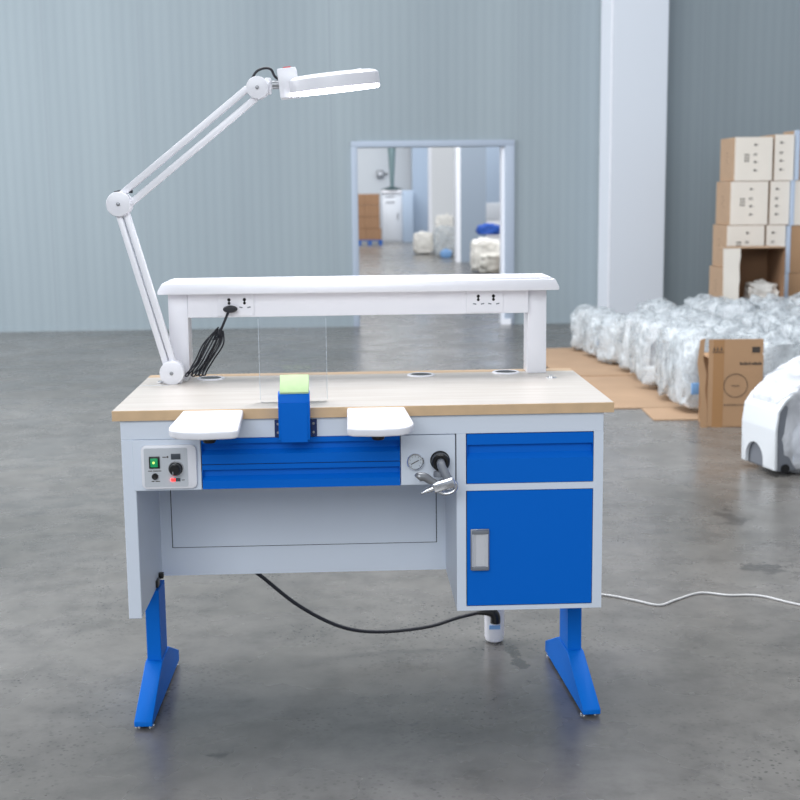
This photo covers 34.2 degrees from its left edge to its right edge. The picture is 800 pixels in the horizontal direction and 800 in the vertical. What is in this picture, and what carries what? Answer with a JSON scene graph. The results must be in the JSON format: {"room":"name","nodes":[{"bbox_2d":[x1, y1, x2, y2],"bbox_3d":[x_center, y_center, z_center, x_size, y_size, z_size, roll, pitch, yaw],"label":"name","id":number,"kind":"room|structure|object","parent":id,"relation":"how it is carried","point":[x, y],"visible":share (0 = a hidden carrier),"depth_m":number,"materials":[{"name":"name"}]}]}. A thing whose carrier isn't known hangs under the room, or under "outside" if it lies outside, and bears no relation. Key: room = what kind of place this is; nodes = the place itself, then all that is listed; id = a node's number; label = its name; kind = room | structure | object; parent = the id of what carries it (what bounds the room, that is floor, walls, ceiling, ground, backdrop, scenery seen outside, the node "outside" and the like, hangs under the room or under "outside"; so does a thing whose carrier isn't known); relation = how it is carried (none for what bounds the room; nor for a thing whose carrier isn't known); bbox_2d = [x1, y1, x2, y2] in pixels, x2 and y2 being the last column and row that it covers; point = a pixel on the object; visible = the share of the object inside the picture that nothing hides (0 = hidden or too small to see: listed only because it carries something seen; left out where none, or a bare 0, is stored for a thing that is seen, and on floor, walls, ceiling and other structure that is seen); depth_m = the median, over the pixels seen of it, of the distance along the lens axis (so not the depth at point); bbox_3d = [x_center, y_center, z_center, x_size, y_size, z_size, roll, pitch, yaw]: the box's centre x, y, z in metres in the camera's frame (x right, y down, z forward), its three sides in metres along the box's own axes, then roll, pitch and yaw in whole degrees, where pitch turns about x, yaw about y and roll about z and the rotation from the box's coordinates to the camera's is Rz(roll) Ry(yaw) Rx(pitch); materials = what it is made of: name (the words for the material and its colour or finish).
{"room":"warehouse","nodes":[
{"label":"warehouse","id":0,"kind":"room"},
{"bbox_2d":[357,148,411,235],"bbox_3d":[1.484,-6.725,36.127,22.000,4.500,0.150,-1,9,-2],"label":"wall","id":1,"kind":"structure","parent":0,"point":[369,160],"depth_m":36.02,"materials":[{"name":"grey paint"}]},
{"bbox_2d":[377,170,387,176],"bbox_3d":[-0.488,-6.258,35.973,0.310,0.190,0.135,-1,9,-2],"label":"junction box","id":2,"kind":"object","parent":1,"relation":"attached to","point":[380,173],"visible":1,"depth_m":35.92,"materials":[{"name":"grey plastic"}]},
{"bbox_2d":[0,241,799,799],"bbox_3d":[-0.206,-1.495,18.062,23.000,0.100,42.000,-1,9,-2],"label":"floor","id":3,"kind":"structure","parent":0,"point":[698,696],"depth_m":3.89,"materials":[{"name":"concrete"}]},
{"bbox_2d":[112,273,613,727],"bbox_3d":[-0.091,0.247,3.377,1.200,1.086,0.817,-1,9,-2],"label":"workbench","id":4,"kind":"object","parent":3,"relation":"on","point":[293,479],"visible":1,"depth_m":3.21,"materials":[{"name":"white metal"}]},
{"bbox_2d":[149,456,159,468],"bbox_3d":[-0.586,0.149,3.100,0.025,0.029,0.004,-1,9,-2],"label":"switch","id":5,"kind":"object","parent":4,"relation":"attached to","point":[154,461],"depth_m":3.10,"materials":[{"name":"green plastic"}]},
{"bbox_2d":[183,305,237,381],"bbox_3d":[-0.521,-0.154,3.546,0.161,0.204,0.034,-2,9,-9],"label":"power cord","id":6,"kind":"object","parent":4,"relation":"attached to","point":[218,333],"visible":1,"depth_m":3.54,"materials":[{"name":"black plastic"}]},
{"bbox_2d":[106,66,379,384],"bbox_3d":[-0.411,-0.460,3.472,0.727,0.836,0.242,-1,9,-2],"label":"lamp","id":7,"kind":"object","parent":4,"relation":"attached to","point":[119,203],"visible":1,"depth_m":3.42,"materials":[{"name":"white plastic"}]},
{"bbox_2d":[291,83,379,96],"bbox_3d":[-0.172,-0.816,3.427,0.238,0.037,0.239,-1,9,-2],"label":"diffuser","id":8,"kind":"object","parent":7,"relation":"attached to","point":[297,89],"depth_m":3.33,"materials":[{"name":"white plastic"}]},
{"bbox_2d":[258,317,327,400],"bbox_3d":[-0.261,-0.099,3.175,0.165,0.208,0.003,-1,9,-2],"label":"shield","id":9,"kind":"object","parent":4,"relation":"on","point":[272,317],"visible":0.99,"depth_m":3.17,"materials":[{"name":"clear"}]},
{"bbox_2d":[157,275,558,294],"bbox_3d":[-0.113,-0.320,3.609,1.089,0.032,0.178,-1,9,-2],"label":"shelf","id":10,"kind":"object","parent":4,"relation":"attached to","point":[377,284],"depth_m":3.53,"materials":[{"name":"white plastic"}]},
{"bbox_2d":[256,573,499,633],"bbox_3d":[-0.117,0.511,3.721,0.829,0.351,0.052,-2,9,-11],"label":"cable","id":11,"kind":"object","parent":4,"relation":"hanging from","point":[494,615],"visible":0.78,"depth_m":3.78,"materials":[{"name":"black plastic"}]},
{"bbox_2d":[415,458,457,494],"bbox_3d":[0.086,0.184,3.101,0.104,0.084,0.051,-1,9,-2],"label":"gun","id":12,"kind":"object","parent":4,"relation":"hanging from","point":[448,482],"visible":1,"depth_m":3.08,"materials":[{"name":"grey plastic"}]},
{"bbox_2d":[359,240,381,244],"bbox_3d":[-0.774,-4.042,33.342,0.630,0.130,0.600,-1,9,-2],"label":"pallet","id":13,"kind":"object","parent":3,"relation":"on","point":[369,241],"visible":0.63,"depth_m":33.04,"materials":[{"name":"blue plastic"}]},
{"bbox_2d":[359,228,365,239],"bbox_3d":[-0.983,-4.242,33.286,0.206,0.285,0.530,-1,9,-2],"label":"carton","id":14,"kind":"object","parent":13,"relation":"on","point":[362,232],"visible":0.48,"depth_m":33.02,"materials":[{"name":"brown cardboard"}]},
{"bbox_2d":[358,217,363,228],"bbox_3d":[-1.001,-4.529,33.239,0.176,0.285,0.530,-1,9,-2],"label":"carton","id":15,"kind":"object","parent":14,"relation":"on","point":[360,219],"visible":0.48,"depth_m":32.98,"materials":[{"name":"brown cardboard"}]},
{"bbox_2d":[358,205,363,216],"bbox_3d":[-1.004,-4.817,33.193,0.176,0.285,0.530,-1,9,-2],"label":"carton","id":16,"kind":"object","parent":15,"relation":"on","point":[360,207],"visible":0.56,"depth_m":32.94,"materials":[{"name":"brown cardboard"}]},
{"bbox_2d":[358,194,363,204],"bbox_3d":[-1.008,-5.104,33.148,0.176,0.285,0.530,-1,9,-2],"label":"carton","id":17,"kind":"object","parent":16,"relation":"on","point":[360,196],"visible":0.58,"depth_m":32.89,"materials":[{"name":"brown cardboard"}]},
{"bbox_2d":[366,228,381,239],"bbox_3d":[-0.679,-4.248,33.298,0.395,0.285,0.530,-1,9,-2],"label":"carton","id":18,"kind":"object","parent":13,"relation":"on","point":[372,233],"visible":0.82,"depth_m":33.04,"materials":[{"name":"brown cardboard"}]},
{"bbox_2d":[364,217,379,228],"bbox_3d":[-0.717,-4.534,33.251,0.385,0.285,0.530,-1,9,-2],"label":"carton","id":19,"kind":"object","parent":18,"relation":"on","point":[369,222],"visible":0.86,"depth_m":32.99,"materials":[{"name":"brown cardboard"}]},
{"bbox_2d":[364,205,379,216],"bbox_3d":[-0.720,-4.822,33.205,0.385,0.285,0.530,-1,9,-2],"label":"carton","id":20,"kind":"object","parent":19,"relation":"on","point":[369,210],"visible":1,"depth_m":32.95,"materials":[{"name":"brown cardboard"}]},
{"bbox_2d":[364,194,378,204],"bbox_3d":[-0.724,-5.109,33.159,0.385,0.285,0.530,-1,9,-2],"label":"carton","id":21,"kind":"object","parent":20,"relation":"on","point":[369,199],"visible":0.88,"depth_m":32.90,"materials":[{"name":"brown cardboard"}]},
{"bbox_2d":[381,190,412,241],"bbox_3d":[-0.082,-4.969,35.149,0.830,1.375,1.000,-1,9,-2],"label":"cabinet","id":22,"kind":"object","parent":3,"relation":"on","point":[396,205],"visible":0.98,"depth_m":34.79,"materials":[{"name":"white metal"}]},
{"bbox_2d":[381,148,402,189],"bbox_3d":[-0.228,-7.128,34.698,0.600,3.015,0.600,-1,9,-2],"label":"extractor hood","id":23,"kind":"object","parent":22,"relation":"on","point":[391,151],"visible":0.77,"depth_m":34.76,"materials":[{"name":"green metal"}]},
{"bbox_2d":[413,231,432,253],"bbox_3d":[0.498,-3.380,27.922,0.447,0.498,0.384,-1,9,-2],"label":"bundle","id":24,"kind":"object","parent":3,"relation":"on","point":[422,241],"visible":0.98,"depth_m":27.76,"materials":[{"name":"white plastic"}]},
{"bbox_2d":[433,225,453,255],"bbox_3d":[0.930,-3.302,26.945,0.501,0.639,0.421,-1,9,-2],"label":"bundle","id":25,"kind":"object","parent":3,"relation":"on","point":[437,251],"visible":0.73,"depth_m":26.78,"materials":[{"name":"white plastic"}]},
{"bbox_2d":[435,213,453,250],"bbox_3d":[0.959,-3.529,27.620,0.424,0.877,0.386,-1,9,-2],"label":"bundle","id":26,"kind":"object","parent":3,"relation":"on","point":[445,219],"visible":0.48,"depth_m":27.44,"materials":[{"name":"white plastic"}]},
{"bbox_2d":[440,249,451,257],"bbox_3d":[0.931,-2.966,26.290,0.234,0.187,0.195,-1,9,-2],"label":"plastic bag","id":27,"kind":"object","parent":3,"relation":"on","point":[446,253],"visible":1,"depth_m":26.21,"materials":[{"name":"blue plastic"}]},
{"bbox_2d":[470,237,499,270],"bbox_3d":[1.411,-2.403,21.484,0.516,0.577,0.460,-1,9,-2],"label":"bundle","id":28,"kind":"object","parent":3,"relation":"on","point":[482,245],"visible":0.62,"depth_m":21.28,"materials":[{"name":"white plastic"}]},
{"bbox_2d":[476,223,499,234],"bbox_3d":[1.478,-2.854,21.717,0.422,0.193,0.344,-1,9,-2],"label":"plastic bag","id":29,"kind":"object","parent":28,"relation":"on","point":[487,228],"visible":0.94,"depth_m":21.57,"materials":[{"name":"blue plastic"}]},
{"bbox_2d":[479,252,499,273],"bbox_3d":[1.585,-2.210,20.968,0.633,0.356,0.486,-1,9,-2],"label":"bundle","id":30,"kind":"object","parent":3,"relation":"on","point":[489,262],"visible":0.58,"depth_m":20.76,"materials":[{"name":"white plastic"}]},
{"bbox_2d":[484,610,503,642],"bbox_3d":[0.279,0.615,3.844,0.060,0.203,0.060,-1,9,-2],"label":"canister","id":31,"kind":"object","parent":3,"relation":"on","point":[494,633],"visible":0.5,"depth_m":3.83,"materials":[{"name":"white plastic"}]},
{"bbox_2d":[546,348,635,375],"bbox_3d":[1.418,-0.307,10.116,0.670,0.006,1.690,-1,9,-2],"label":"cardboard sheet","id":32,"kind":"object","parent":3,"relation":"on","point":[580,362],"visible":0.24,"depth_m":9.91,"materials":[{"name":"brown cardboard"}]},
{"bbox_2d":[570,304,608,349],"bbox_3d":[1.567,-0.603,10.716,0.326,0.384,0.323,1,9,11],"label":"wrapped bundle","id":33,"kind":"object","parent":32,"relation":"on","point":[577,341],"visible":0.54,"depth_m":10.63,"materials":[{"name":"white plastic"}]},
{"bbox_2d":[581,307,625,355],"bbox_3d":[1.627,-0.534,10.258,0.330,0.391,0.386,-2,9,-11],"label":"machine","id":34,"kind":"object","parent":32,"relation":"on","point":[590,330],"visible":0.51,"depth_m":10.22,"materials":[{"name":"plastic"}]},
{"bbox_2d":[593,313,626,362],"bbox_3d":[1.677,-0.474,9.900,0.349,0.384,0.345,-5,10,-24],"label":"machine","id":35,"kind":"object","parent":32,"relation":"on","point":[606,347],"visible":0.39,"depth_m":9.81,"materials":[{"name":"white plastic"}]},
{"bbox_2d":[614,309,653,369],"bbox_3d":[1.751,-0.434,9.444,0.329,0.447,0.333,5,11,33],"label":"machine","id":36,"kind":"object","parent":32,"relation":"on","point":[622,351],"visible":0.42,"depth_m":9.39,"materials":[{"name":"white plastic"}]},
{"bbox_2d":[581,375,684,408],"bbox_3d":[1.256,-0.060,8.623,1.080,0.006,1.440,-1,9,-2],"label":"cardboard sheet","id":37,"kind":"object","parent":3,"relation":"on","point":[626,392],"visible":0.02,"depth_m":8.52,"materials":[{"name":"brown cardboard"}]},
{"bbox_2d":[628,313,665,376],"bbox_3d":[1.765,-0.377,9.046,0.328,0.460,0.332,-1,9,-1],"label":"machine","id":38,"kind":"object","parent":37,"relation":"on","point":[637,325],"visible":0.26,"depth_m":9.09,"materials":[{"name":"white plastic"}]},
{"bbox_2d":[635,314,693,385],"bbox_3d":[1.768,-0.324,8.608,0.336,0.493,0.340,-8,11,-37],"label":"machine","id":39,"kind":"object","parent":37,"relation":"on","point":[646,351],"visible":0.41,"depth_m":8.59,"materials":[{"name":"white plastic"}]},
{"bbox_2d":[654,316,703,396],"bbox_3d":[1.774,-0.271,8.183,0.331,0.515,0.330,0,9,4],"label":"machine","id":40,"kind":"object","parent":37,"relation":"on","point":[661,375],"visible":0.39,"depth_m":8.12,"materials":[{"name":"white plastic"}]},
{"bbox_2d":[636,298,675,315],"bbox_3d":[2.117,-0.627,10.723,0.324,0.441,0.333,4,10,27],"label":"wrapped bundle","id":41,"kind":"object","parent":3,"relation":"on","point":[654,302],"visible":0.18,"depth_m":10.69,"materials":[{"name":"white plastic"}]},
{"bbox_2d":[647,301,679,317],"bbox_3d":[2.106,-0.565,10.337,0.333,0.441,0.323,1,9,11],"label":"wrapped bundle","id":42,"kind":"object","parent":3,"relation":"on","point":[660,308],"visible":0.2,"depth_m":10.27,"materials":[{"name":"white plastic"}]},
{"bbox_2d":[641,407,697,420],"bbox_3d":[1.771,0.080,7.710,0.630,0.006,0.430,-1,9,-2],"label":"cardboard sheet","id":43,"kind":"object","parent":3,"relation":"on","point":[673,413],"visible":0.36,"depth_m":7.70,"materials":[{"name":"brown cardboard"}]},
{"bbox_2d":[668,324,725,410],"bbox_3d":[1.799,-0.191,7.725,0.334,0.509,0.392,-2,9,-11],"label":"machine","id":44,"kind":"object","parent":43,"relation":"on","point":[685,393],"visible":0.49,"depth_m":7.67,"materials":[{"name":"white"}]},
{"bbox_2d":[661,304,705,319],"bbox_3d":[2.152,-0.502,9.904,0.338,0.451,0.339,-6,11,-32],"label":"wrapped bundle","id":45,"kind":"object","parent":3,"relation":"on","point":[675,313],"visible":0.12,"depth_m":9.88,"materials":[{"name":"white plastic"}]},
{"bbox_2d":[678,308,721,323],"bbox_3d":[2.174,-0.440,9.491,0.342,0.459,0.352,2,10,19],"label":"wrapped bundle","id":46,"kind":"object","parent":3,"relation":"on","point":[699,314],"visible":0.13,"depth_m":9.41,"materials":[{"name":"white plastic"}]},
{"bbox_2d":[601,592,799,605],"bbox_3d":[1.057,0.649,4.190,1.571,0.008,0.183,2,9,15],"label":"cable","id":47,"kind":"object","parent":3,"relation":"on","point":[695,593],"visible":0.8,"depth_m":4.24,"materials":[{"name":"grey plastic"}]},
{"bbox_2d":[684,293,723,310],"bbox_3d":[2.522,-0.649,10.739,0.342,0.471,0.332,5,11,32],"label":"bundle","id":48,"kind":"object","parent":3,"relation":"on","point":[692,302],"visible":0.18,"depth_m":10.65,"materials":[{"name":"white plastic"}]},
{"bbox_2d":[690,317,727,335],"bbox_3d":[2.174,-0.360,9.059,0.323,0.441,0.327,0,9,5],"label":"wrapped bundle","id":49,"kind":"object","parent":3,"relation":"on","point":[711,321],"visible":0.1,"depth_m":8.96,"materials":[{"name":"white plastic"}]},
{"bbox_2d":[698,296,732,317],"bbox_3d":[2.559,-0.588,10.349,0.350,0.472,0.340,-7,11,-35],"label":"wrapped bundle","id":50,"kind":"object","parent":3,"relation":"on","point":[711,305],"visible":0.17,"depth_m":10.26,"materials":[{"name":"white plastic"}]},
{"bbox_2d":[697,339,763,427],"bbox_3d":[1.852,-0.112,7.345,0.396,0.500,0.234,0,9,1],"label":"carton","id":51,"kind":"object","parent":3,"relation":"on","point":[731,369],"visible":0.99,"depth_m":7.23,"materials":[{"name":"brown cardboard"}]},
{"bbox_2d":[710,318,751,338],"bbox_3d":[2.197,-0.308,8.631,0.328,0.469,0.337,0,9,4],"label":"machine","id":52,"kind":"object","parent":3,"relation":"on","point":[732,328],"visible":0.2,"depth_m":8.54,"materials":[{"name":"white plastic"}]},
{"bbox_2d":[714,298,760,325],"bbox_3d":[2.568,-0.532,9.894,0.328,0.504,0.338,5,11,33],"label":"wrapped bundle","id":53,"kind":"object","parent":3,"relation":"on","point":[729,311],"visible":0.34,"depth_m":9.83,"materials":[{"name":"white plastic"}]},
{"bbox_2d":[735,294,764,304],"bbox_3d":[2.961,-0.652,10.783,0.346,0.452,0.348,7,12,42],"label":"bundle","id":54,"kind":"object","parent":3,"relation":"on","point":[752,300],"visible":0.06,"depth_m":10.73,"materials":[{"name":"white plastic"}]},
{"bbox_2d":[726,324,779,339],"bbox_3d":[2.230,-0.248,8.233,0.344,0.472,0.346,6,11,37],"label":"machine","id":55,"kind":"object","parent":3,"relation":"on","point":[754,331],"visible":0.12,"depth_m":8.15,"materials":[{"name":"white plastic"}]},
{"bbox_2d":[728,309,777,331],"bbox_3d":[2.591,-0.436,9.484,0.340,0.448,0.336,-6,10,-28],"label":"wrapped bundle","id":56,"kind":"object","parent":3,"relation":"on","point":[747,319],"visible":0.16,"depth_m":9.46,"materials":[{"name":"white plastic"}]},
{"bbox_2d":[741,355,799,473],"bbox_3d":[2.014,0.043,6.181,0.703,0.552,0.377,-3,9,-14],"label":"machine","id":57,"kind":"object","parent":3,"relation":"on","point":[771,412],"visible":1,"depth_m":6.03,"materials":[{"name":"white plastic"}]},
{"bbox_2d":[746,329,799,378],"bbox_3d":[2.230,-0.187,7.811,0.329,0.485,0.328,-3,9,-12],"label":"machine","id":58,"kind":"object","parent":3,"relation":"on","point":[778,351],"visible":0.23,"depth_m":7.68,"materials":[{"name":"white"}]},
{"bbox_2d":[754,293,795,313],"bbox_3d":[2.971,-0.607,10.363,0.332,0.493,0.331,-4,10,-20],"label":"wrapped bundle","id":59,"kind":"object","parent":3,"relation":"on","point":[768,303],"visible":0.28,"depth_m":10.30,"materials":[{"name":"white plastic"}]},
{"bbox_2d":[751,306,799,336],"bbox_3d":[2.621,-0.407,9.076,0.326,0.511,0.325,-3,9,-17],"label":"wrapped bundle","id":60,"kind":"object","parent":3,"relation":"on","point":[766,319],"visible":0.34,"depth_m":8.99,"materials":[{"name":"white plastic"}]},
{"bbox_2d":[768,314,799,340],"bbox_3d":[2.619,-0.331,8.663,0.324,0.491,0.323,-3,9,-13],"label":"machine","id":61,"kind":"object","parent":3,"relation":"on","point":[786,328],"visible":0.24,"depth_m":8.57,"materials":[{"name":"white plastic"}]},
{"bbox_2d":[772,305,799,321],"bbox_3d":[2.994,-0.506,9.922,0.335,0.440,0.332,4,10,26],"label":"wrapped bundle","id":62,"kind":"object","parent":3,"relation":"on","point":[797,307],"visible":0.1,"depth_m":9.85,"materials":[{"name":"white plastic"}]},
{"bbox_2d":[785,292,799,309],"bbox_3d":[3.378,-0.667,10.801,0.348,0.472,0.344,7,12,41],"label":"bundle","id":63,"kind":"object","parent":3,"relation":"on","point":[797,301],"visible":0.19,"depth_m":10.73,"materials":[{"name":"white plastic"}]},
{"bbox_2d":[789,325,799,356],"bbox_3d":[2.633,-0.259,8.221,0.323,0.496,0.327,-9,12,-43],"label":"machine","id":64,"kind":"object","parent":3,"relation":"on","point":[796,332],"visible":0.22,"depth_m":8.18,"materials":[{"name":"white"}]},
{"bbox_2d":[790,311,799,320],"bbox_3d":[3.018,-0.451,9.509,0.341,0.460,0.345,-3,9,-17],"label":"wrapped bundle","id":65,"kind":"object","parent":3,"relation":"on","point":[791,312],"visible":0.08,"depth_m":9.53,"materials":[{"name":"white plastic"}]},
{"bbox_3d":[2.123,-3.230,27.311,0.750,0.360,0.600,-1,9,-2],"label":"box","id":66,"kind":"object","parent":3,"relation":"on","visible":0},
{"bbox_2d":[486,220,499,237],"bbox_3d":[2.119,-3.586,27.254,0.750,0.359,0.600,-1,9,-2],"label":"box","id":67,"kind":"object","parent":66,"relation":"on","point":[497,222],"visible":0.04,"depth_m":26.97,"materials":[{"name":"white plastic"}]},
{"bbox_2d":[486,203,499,220],"bbox_3d":[2.115,-3.941,27.197,0.750,0.359,0.600,-1,9,-2],"label":"box","id":68,"kind":"object","parent":67,"relation":"on","point":[492,209],"visible":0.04,"depth_m":26.89,"materials":[{"name":"white paint"}]},
{"bbox_3d":[3.045,-0.680,11.262,0.385,0.360,0.450,-1,9,-2],"label":"carton","id":69,"kind":"object","parent":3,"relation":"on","visible":0},
{"bbox_2d":[715,246,785,302],"bbox_3d":[2.968,-1.088,11.188,0.540,0.469,0.460,-1,9,-2],"label":"carton","id":70,"kind":"object","parent":69,"relation":"on","point":[741,264],"visible":0.72,"depth_m":11.12,"materials":[{"name":"cardboard"}]},
{"bbox_2d":[744,279,778,299],"bbox_3d":[3.100,-0.951,11.174,0.265,0.184,0.226,-1,9,-2],"label":"bundle","id":71,"kind":"object","parent":70,"relation":"in","point":[760,287],"visible":0.71,"depth_m":11.09,"materials":[{"name":"white plastic"}]},
{"bbox_3d":[3.660,-0.696,11.869,0.480,0.187,0.458,-1,9,-2],"label":"carton","id":72,"kind":"object","parent":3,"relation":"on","visible":0},
{"bbox_2d":[784,273,799,301],"bbox_3d":[3.657,-0.977,11.824,0.480,0.377,0.458,-1,9,-2],"label":"carton","id":73,"kind":"object","parent":72,"relation":"on","point":[792,280],"visible":0.35,"depth_m":11.58,"materials":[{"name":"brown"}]},
{"bbox_2d":[785,225,799,272],"bbox_3d":[3.659,-1.373,11.761,0.480,0.417,0.458,-1,9,-2],"label":"carton","id":74,"kind":"object","parent":73,"relation":"on","point":[792,236],"visible":0.65,"depth_m":11.54,"materials":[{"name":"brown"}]},
{"bbox_2d":[788,180,799,224],"bbox_3d":[3.676,-1.775,11.698,0.480,0.392,0.458,-1,9,-2],"label":"carton","id":75,"kind":"object","parent":74,"relation":"on","point":[794,199],"visible":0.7,"depth_m":11.47,"materials":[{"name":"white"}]},
{"bbox_2d":[783,130,799,179],"bbox_3d":[3.701,-2.186,11.634,0.480,0.432,0.458,-1,9,-2],"label":"carton","id":76,"kind":"object","parent":75,"relation":"on","point":[796,168],"visible":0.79,"depth_m":11.42,"materials":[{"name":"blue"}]},
{"bbox_3d":[3.132,-0.662,11.901,0.550,0.122,0.540,-1,9,-2],"label":"pallet","id":77,"kind":"object","parent":3,"relation":"on","visible":0},
{"bbox_3d":[3.131,-0.783,11.882,0.550,0.122,0.540,-1,9,-2],"label":"pallet","id":78,"kind":"object","parent":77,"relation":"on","visible":0},
{"bbox_2d":[709,266,722,297],"bbox_3d":[3.033,-1.023,11.814,0.336,0.373,0.451,-1,9,-2],"label":"carton","id":79,"kind":"object","parent":78,"relation":"on","point":[715,272],"visible":0.18,"depth_m":11.80,"materials":[{"name":"brown cardboard"}]},
{"bbox_2d":[712,224,764,266],"bbox_3d":[3.052,-1.395,11.756,0.336,0.373,0.451,-1,9,-2],"label":"carton","id":80,"kind":"object","parent":79,"relation":"on","point":[723,235],"visible":0.6,"depth_m":11.53,"materials":[{"name":"grey cardboard"}]},
{"bbox_2d":[716,181,768,224],"bbox_3d":[3.070,-1.771,11.697,0.336,0.381,0.451,-1,9,-2],"label":"carton","id":81,"kind":"object","parent":80,"relation":"on","point":[738,202],"visible":1,"depth_m":11.49,"materials":[{"name":"grey cardboard"}]},
{"bbox_2d":[720,137,772,181],"bbox_3d":[3.093,-2.150,11.637,0.336,0.380,0.451,-1,9,-2],"label":"carton","id":82,"kind":"object","parent":81,"relation":"on","point":[741,158],"visible":0.98,"depth_m":11.43,"materials":[{"name":"grey cardboard"}]},
{"bbox_3d":[3.318,-1.028,11.825,0.181,0.373,0.451,-1,9,-2],"label":"carton","id":83,"kind":"object","parent":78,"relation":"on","visible":0},
{"bbox_2d":[764,225,785,246],"bbox_3d":[3.323,-1.400,11.766,0.174,0.373,0.451,-1,9,-2],"label":"carton","id":84,"kind":"object","parent":83,"relation":"on","point":[774,235],"visible":0.34,"depth_m":11.53,"materials":[{"name":"grey cardboard"}]},
{"bbox_2d":[767,181,789,224],"bbox_3d":[3.341,-1.776,11.707,0.176,0.381,0.451,-1,9,-2],"label":"carton","id":85,"kind":"object","parent":84,"relation":"on","point":[778,191],"visible":0.73,"depth_m":11.49,"materials":[{"name":"grey cardboard"}]},
{"bbox_2d":[760,134,794,180],"bbox_3d":[3.364,-2.164,11.646,0.174,0.400,0.451,-1,9,-2],"label":"carton","id":86,"kind":"object","parent":85,"relation":"on","point":[783,144],"visible":0.72,"depth_m":11.43,"materials":[{"name":"grey cardboard"}]},
{"bbox_2d":[0,0,799,327],"bbox_3d":[-0.031,-3.963,12.574,23.000,6.500,0.150,-1,9,-2],"label":"wall","id":87,"kind":"structure","parent":0,"point":[93,93],"depth_m":12.69,"materials":[{"name":"grey metal"}]},
{"bbox_2d":[0,320,574,331],"bbox_3d":[0.009,-0.758,13.003,23.000,0.035,0.014,-1,9,-2],"label":"baseboard","id":88,"kind":"structure","parent":87,"relation":"attached to","point":[519,321],"depth_m":12.92,"materials":[{"name":"grey"}]},
{"bbox_2d":[351,140,514,326],"bbox_3d":[0.328,-1.654,12.947,1.605,1.815,0.231,-1,9,-2],"label":"door frame","id":89,"kind":"structure","parent":87,"relation":"in","point":[507,147],"depth_m":12.81,"materials":[{"name":"silver metal"}]},
{"bbox_2d":[412,147,427,236],"bbox_3d":[2.664,-6.668,35.680,4.680,4.500,0.150,-1,9,-2],"label":"wall panel","id":90,"kind":"object","parent":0,"point":[419,155],"visible":0.07,"depth_m":35.66,"materials":[{"name":"blue"}]},
{"bbox_2d":[428,147,453,252],"bbox_3d":[0.884,-5.465,28.271,0.530,4.500,0.500,-1,9,-2],"label":"wall","id":91,"kind":"structure","parent":0,"point":[440,159],"depth_m":28.14,"materials":[{"name":"white paint"}]},
{"bbox_2d":[454,147,485,261],"bbox_3d":[1.316,-4.873,24.532,0.565,4.500,0.500,-1,9,-2],"label":"column","id":92,"kind":"structure","parent":0,"point":[469,162],"depth_m":24.46,"materials":[{"name":"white paint"}]},
{"bbox_2d":[486,147,499,202],"bbox_3d":[3.232,-6.047,31.749,3.880,4.500,0.150,-1,9,-2],"label":"wall","id":93,"kind":"structure","parent":0,"point":[492,153],"depth_m":31.72,"materials":[{"name":"blue"}]},
{"bbox_2d":[597,0,668,318],"bbox_3d":[2.226,-3.949,12.325,0.540,6.500,0.507,-1,9,-2],"label":"wall pillar","id":94,"kind":"structure","parent":0,"point":[634,33],"depth_m":12.35,"materials":[{"name":"white paint"}]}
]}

